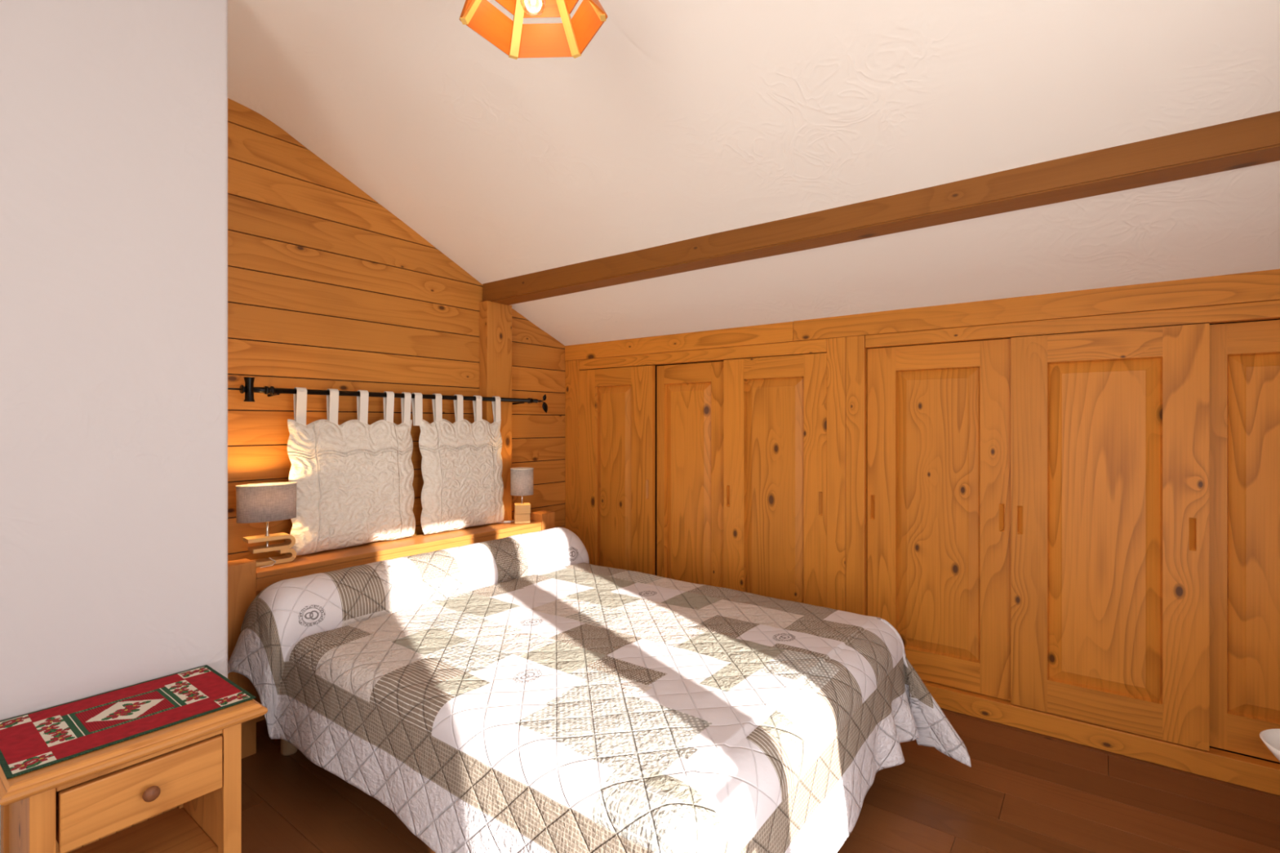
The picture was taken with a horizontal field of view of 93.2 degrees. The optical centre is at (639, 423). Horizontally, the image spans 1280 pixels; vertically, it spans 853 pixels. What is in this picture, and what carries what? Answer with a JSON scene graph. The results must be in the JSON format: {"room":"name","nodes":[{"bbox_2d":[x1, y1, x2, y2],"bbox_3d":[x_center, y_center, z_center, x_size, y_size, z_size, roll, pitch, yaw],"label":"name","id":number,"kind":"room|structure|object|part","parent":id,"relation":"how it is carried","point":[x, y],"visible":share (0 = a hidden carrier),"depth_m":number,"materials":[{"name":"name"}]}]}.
{"room":"bedroom","nodes":[
{"label":"bedroom","id":0,"kind":"room"},
{"bbox_2d":[0,0,227,852],"bbox_3d":[-2.502,-0.150,1.262,0.825,3.100,2.595,0,0,37],"label":"wall","id":1,"kind":"structure","parent":0,"point":[113,113],"depth_m":1.80,"materials":[{"name":"grey paint"}]},
{"bbox_2d":[227,97,565,561],"bbox_3d":[-1.207,-0.225,3.709,0.060,3.350,3.260,0,0,37],"label":"wall","id":2,"kind":"structure","parent":0,"point":[328,288],"depth_m":3.16,"materials":[{"name":"brown wood"}]},
{"bbox_2d":[227,377,547,413],"bbox_3d":[-1.282,-0.140,3.453,0.130,0.136,1.982,0,0,37],"label":"curtain rod","id":3,"kind":"object","parent":2,"relation":"attached to","point":[249,388],"visible":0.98,"depth_m":3.06,"materials":[{"name":"black metal"}]},
{"bbox_2d":[287,386,415,555],"bbox_3d":[-1.449,0.229,3.109,0.102,0.803,0.660,0,0,37],"label":"cushion","id":4,"kind":"object","parent":3,"relation":"hanging from","point":[353,478],"visible":0.98,"depth_m":3.05,"materials":[{"name":"beige fabric"}]},
{"bbox_2d":[411,392,504,534],"bbox_3d":[-1.056,0.228,3.619,0.113,0.801,0.620,0,0,37],"label":"cushion","id":5,"kind":"object","parent":3,"relation":"hanging from","point":[461,463],"visible":0.99,"depth_m":3.57,"materials":[{"name":"beige fabric"}]},
{"bbox_2d":[227,0,1279,346],"bbox_3d":[-0.315,-1.099,1.492,4.042,1.602,5.900,0,0,37],"label":"ceiling","id":6,"kind":"structure","parent":0,"point":[677,120],"depth_m":2.30,"materials":[{"name":"white paint"}]},
{"bbox_2d":[458,0,607,59],"bbox_3d":[-0.251,-1.226,1.425,0.352,0.552,0.307,0,0,2],"label":"pendant lamp","id":7,"kind":"object","parent":6,"relation":"hanging from","point":[570,37],"visible":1,"depth_m":1.52,"materials":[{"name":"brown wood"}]},
{"bbox_3d":[-0.251,-1.004,1.425,0.060,0.080,0.060,0,0,2],"label":"glass bulb","id":8,"kind":"part","parent":7,"relation":"part of","materials":[{"name":"white glass"}]},
{"bbox_2d":[482,111,1279,305],"bbox_3d":[0.592,-0.889,2.782,3.910,0.228,0.152,0,0,37],"label":"ceiling beam","id":9,"kind":"structure","parent":6,"relation":"attached to","point":[1253,140],"depth_m":2.29,"materials":[{"name":"brown wood"}]},
{"bbox_2d":[241,708,1279,852],"bbox_3d":[-0.376,1.425,1.601,4.270,0.050,5.900,0,0,37],"label":"floor","id":10,"kind":"structure","parent":0,"point":[1022,791],"depth_m":2.21,"materials":[{"name":"brown wood"}]},
{"bbox_2d":[0,698,267,852],"bbox_3d":[-1.397,1.099,1.650,0.461,0.602,0.530,0,0,37],"label":"nightstand","id":11,"kind":"object","parent":10,"relation":"on","point":[177,788],"visible":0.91,"depth_m":1.55,"materials":[{"name":"brown wood"}]},
{"bbox_3d":[-1.663,1.119,1.607,0.044,0.562,0.044,0,0,37],"label":"leg","id":12,"kind":"part","parent":11,"relation":"part of","materials":[{"name":"brown wood"}]},
{"bbox_3d":[-1.520,1.109,1.499,0.313,0.541,0.024,0,0,37],"label":"panel","id":13,"kind":"part","parent":11,"relation":"part of","materials":[{"name":"brown wood"}]},
{"bbox_3d":[-1.377,1.119,1.391,0.044,0.562,0.044,0,0,37],"label":"leg","id":14,"kind":"part","parent":11,"relation":"part of","materials":[{"name":"brown wood"}]},
{"bbox_3d":[-1.546,1.120,1.757,0.010,0.240,0.332,0,0,37],"label":"panel","id":15,"kind":"part","parent":11,"relation":"part of","materials":[{"name":"brown wood"}]},
{"bbox_2d":[0,665,256,779],"bbox_3d":[-1.420,0.795,1.672,0.390,0.004,0.502,0,0,37],"label":"table runner","id":16,"kind":"object","parent":11,"relation":"on","point":[29,742],"visible":1,"depth_m":1.64,"materials":[{"name":"fabric"}]},
{"bbox_3d":[-1.258,0.845,1.539,0.026,0.014,0.333,0,0,37],"label":"rail","id":17,"kind":"part","parent":11,"relation":"part of","materials":[{"name":"brown wood"}]},
{"bbox_3d":[-1.249,0.927,1.534,0.020,0.141,0.326,0,0,37],"label":"drawer","id":18,"kind":"part","parent":11,"relation":"part of","materials":[{"name":"brown wood"}]},
{"bbox_2d":[70,807,217,852],"bbox_3d":[-1.397,1.206,1.644,0.361,0.018,0.353,0,0,37],"label":"shelf","id":19,"kind":"object","parent":11,"relation":"attached to","point":[175,829],"depth_m":1.75,"materials":[{"name":"brown wood"}]},
{"bbox_3d":[-1.227,0.928,1.519,0.032,0.035,0.035,0,0,37],"label":"knob","id":20,"kind":"part","parent":11,"relation":"part of","materials":[{"name":"brown wood"}]},
{"bbox_3d":[-1.434,1.119,1.910,0.044,0.562,0.044,0,0,37],"label":"leg","id":21,"kind":"part","parent":11,"relation":"part of","materials":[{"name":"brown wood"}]},
{"bbox_3d":[-1.291,1.109,1.802,0.313,0.541,0.024,0,0,37],"label":"panel","id":22,"kind":"part","parent":11,"relation":"part of","materials":[{"name":"brown wood"}]},
{"bbox_3d":[-1.148,1.119,1.693,0.044,0.562,0.044,0,0,37],"label":"leg","id":23,"kind":"part","parent":11,"relation":"part of","materials":[{"name":"brown wood"}]},
{"bbox_2d":[227,510,555,759],"bbox_3d":[-0.406,0.991,2.682,2.284,0.818,1.884,0,0,37],"label":"bed","id":24,"kind":"object","parent":10,"relation":"on","point":[246,580],"visible":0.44,"depth_m":2.82,"materials":[{"name":"brown wood"}]},
{"bbox_3d":[-1.705,0.994,2.555,0.112,0.813,0.114,0,0,37],"label":"headboard post","id":25,"kind":"part","parent":24,"relation":"part of","materials":[{"name":"brown wood"}]},
{"bbox_3d":[-1.152,0.971,3.246,0.017,0.618,1.652,0,0,37],"label":"headboard","id":26,"kind":"part","parent":24,"relation":"part of","materials":[{"name":"brown wood"}]},
{"bbox_2d":[235,481,297,568],"bbox_3d":[-1.681,0.455,2.735,0.155,0.359,0.243,0,0,43],"label":"table lamp","id":27,"kind":"object","parent":24,"relation":"on","point":[267,502],"visible":1,"depth_m":2.70,"materials":[{"name":"grey fabric"}]},
{"bbox_3d":[-1.688,0.356,2.741,0.134,0.160,0.240,0,0,43],"label":"lamp shade","id":28,"kind":"part","parent":27,"relation":"part of","materials":[{"name":"grey fabric"}]},
{"bbox_3d":[-1.688,0.510,2.741,0.026,0.158,0.026,0,0,43],"label":"stem","id":29,"kind":"part","parent":27,"relation":"part of","materials":[{"name":"silver metal"}]},
{"bbox_3d":[-1.493,1.270,2.577,0.064,0.260,0.064,0,0,37],"label":"leg","id":30,"kind":"part","parent":24,"relation":"part of","materials":[{"name":"brown wood"}]},
{"bbox_3d":[-1.138,0.688,3.236,0.015,0.054,1.652,0,0,37],"label":"trim rail","id":31,"kind":"part","parent":24,"relation":"part of","materials":[{"name":"brown wood"}]},
{"bbox_2d":[497,467,533,523],"bbox_3d":[-0.776,0.461,3.860,0.147,0.346,0.207,0,0,41],"label":"table lamp","id":32,"kind":"object","parent":24,"relation":"on","point":[521,478],"visible":1,"depth_m":3.83,"materials":[{"name":"fabric"}]},
{"bbox_2d":[497,520,514,523],"bbox_3d":[-0.852,0.627,3.858,0.108,0.012,0.037,0,0,-29],"label":"switch","id":33,"kind":"object","parent":32,"relation":"attached to","point":[504,522],"depth_m":3.85,"materials":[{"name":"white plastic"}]},
{"bbox_3d":[-0.756,0.373,3.882,0.144,0.167,0.144,0,0,-15],"label":"lamp shade","id":34,"kind":"part","parent":32,"relation":"part of","materials":[{"name":"fabric"}]},
{"bbox_3d":[-0.637,0.991,3.966,0.112,0.818,0.114,0,0,37],"label":"headboard post","id":35,"kind":"part","parent":24,"relation":"part of","materials":[{"name":"brown wood"}]},
{"bbox_2d":[227,527,971,852],"bbox_3d":[-0.140,0.984,2.449,2.411,0.690,1.971,0,0,37],"label":"bedspread","id":36,"kind":"object","parent":24,"relation":"on","point":[521,693],"visible":1,"depth_m":1.98,"materials":[{"name":"white fabric"}]},
{"bbox_2d":[479,300,511,520],"bbox_3d":[-0.939,0.310,3.945,0.081,2.180,0.204,0,0,37],"label":"wooden post","id":37,"kind":"object","parent":10,"relation":"on","point":[495,318],"visible":0.47,"depth_m":3.92,"materials":[{"name":"brown wood"}]},
{"bbox_2d":[564,268,1279,795],"bbox_3d":[1.062,0.407,3.409,3.917,1.985,0.200,0,0,37],"label":"wardrobe","id":38,"kind":"object","parent":10,"relation":"on","point":[1063,508],"visible":0.81,"depth_m":2.84,"materials":[{"name":"brown wood"}]},
{"bbox_3d":[-0.185,0.444,4.252,0.332,1.417,0.022,0,0,37],"label":"door panel","id":39,"kind":"part","parent":38,"relation":"part of","materials":[{"name":"brown wood"}]},
{"bbox_3d":[-0.173,0.455,4.244,0.664,1.684,0.026,0,0,37],"label":"door frame","id":40,"kind":"part","parent":38,"relation":"part of","materials":[{"name":"brown wood"}]},
{"bbox_3d":[0.054,0.444,4.067,0.022,0.132,0.016,0,0,37],"label":"finger pull","id":41,"kind":"part","parent":38,"relation":"part of","materials":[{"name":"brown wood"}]},
{"bbox_3d":[-0.164,0.455,4.256,0.664,1.684,0.004,0,0,37],"label":"door","id":42,"kind":"part","parent":38,"relation":"part of","materials":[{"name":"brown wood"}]},
{"bbox_3d":[0.311,0.445,3.929,0.361,1.415,0.022,0,0,37],"label":"door panel","id":43,"kind":"part","parent":38,"relation":"part of","materials":[{"name":"brown wood"}]},
{"bbox_3d":[0.385,0.456,3.876,0.662,1.682,0.026,0,0,37],"label":"door frame","id":44,"kind":"part","parent":38,"relation":"part of","materials":[{"name":"brown wood"}]},
{"bbox_3d":[0.543,0.444,3.697,0.022,0.132,0.016,0,0,37],"label":"finger pull","id":45,"kind":"part","parent":38,"relation":"part of","materials":[{"name":"brown wood"}]},
{"bbox_3d":[0.778,0.444,3.523,0.373,1.417,0.022,0,0,37],"label":"door panel","id":46,"kind":"part","parent":38,"relation":"part of","materials":[{"name":"brown wood"}]},
{"bbox_3d":[0.776,0.455,3.526,0.642,1.684,0.026,0,0,37],"label":"door frame","id":47,"kind":"part","parent":38,"relation":"part of","materials":[{"name":"brown wood"}]},
{"bbox_3d":[1.001,0.444,3.350,0.022,0.132,0.016,0,0,37],"label":"finger pull","id":48,"kind":"part","parent":38,"relation":"part of","materials":[{"name":"brown wood"}]},
{"bbox_3d":[1.236,0.444,3.210,0.022,0.132,0.016,0,0,37],"label":"finger pull","id":49,"kind":"part","parent":38,"relation":"part of","materials":[{"name":"brown wood"}]},
{"bbox_3d":[1.077,-0.428,3.314,3.779,0.073,0.054,0,0,37],"label":"rail","id":50,"kind":"part","parent":38,"relation":"part of","materials":[{"name":"brown wood"}]},
{"bbox_3d":[1.484,0.439,3.027,0.385,1.426,0.022,0,0,37],"label":"door panel","id":51,"kind":"part","parent":38,"relation":"part of","materials":[{"name":"brown wood"}]},
{"bbox_3d":[1.488,0.451,3.026,0.678,1.693,0.026,0,0,37],"label":"door frame","id":52,"kind":"part","parent":38,"relation":"part of","materials":[{"name":"brown wood"}]},
{"bbox_3d":[1.707,0.444,2.854,0.022,0.132,0.016,0,0,37],"label":"finger pull","id":53,"kind":"part","parent":38,"relation":"part of","materials":[{"name":"brown wood"}]},
{"bbox_3d":[1.748,0.444,2.783,0.022,0.132,0.016,0,0,37],"label":"finger pull","id":54,"kind":"part","parent":38,"relation":"part of","materials":[{"name":"brown wood"}]},
{"bbox_3d":[1.990,0.439,2.604,0.392,1.426,0.022,0,0,37],"label":"door panel","id":55,"kind":"part","parent":38,"relation":"part of","materials":[{"name":"brown wood"}]},
{"bbox_3d":[1.991,0.451,2.606,0.672,1.693,0.026,0,0,37],"label":"door frame","id":56,"kind":"part","parent":38,"relation":"part of","materials":[{"name":"brown wood"}]},
{"bbox_3d":[2.216,0.444,2.429,0.022,0.132,0.016,0,0,37],"label":"finger pull","id":57,"kind":"part","parent":38,"relation":"part of","materials":[{"name":"brown wood"}]},
{"bbox_3d":[2.387,0.451,2.373,0.545,1.693,0.026,0,0,37],"label":"door frame","id":58,"kind":"part","parent":38,"relation":"part of","materials":[{"name":"brown wood"}]},
{"bbox_3d":[2.430,0.439,2.339,0.235,1.426,0.022,0,0,37],"label":"door panel","id":59,"kind":"part","parent":38,"relation":"part of","materials":[{"name":"brown wood"}]},
{"bbox_3d":[1.906,1.180,1.592,0.280,0.440,0.280,0,0,37],"label":"stool","id":60,"kind":"object","parent":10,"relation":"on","visible":0},
{"bbox_2d":[1259,728,1279,761],"bbox_3d":[1.780,0.906,1.575,0.236,0.107,0.236,0,0,37],"label":"dish","id":61,"kind":"object","parent":60,"relation":"on","point":[1270,737],"visible":1,"depth_m":1.66,"materials":[{"name":"white ceramic"}]}
]}

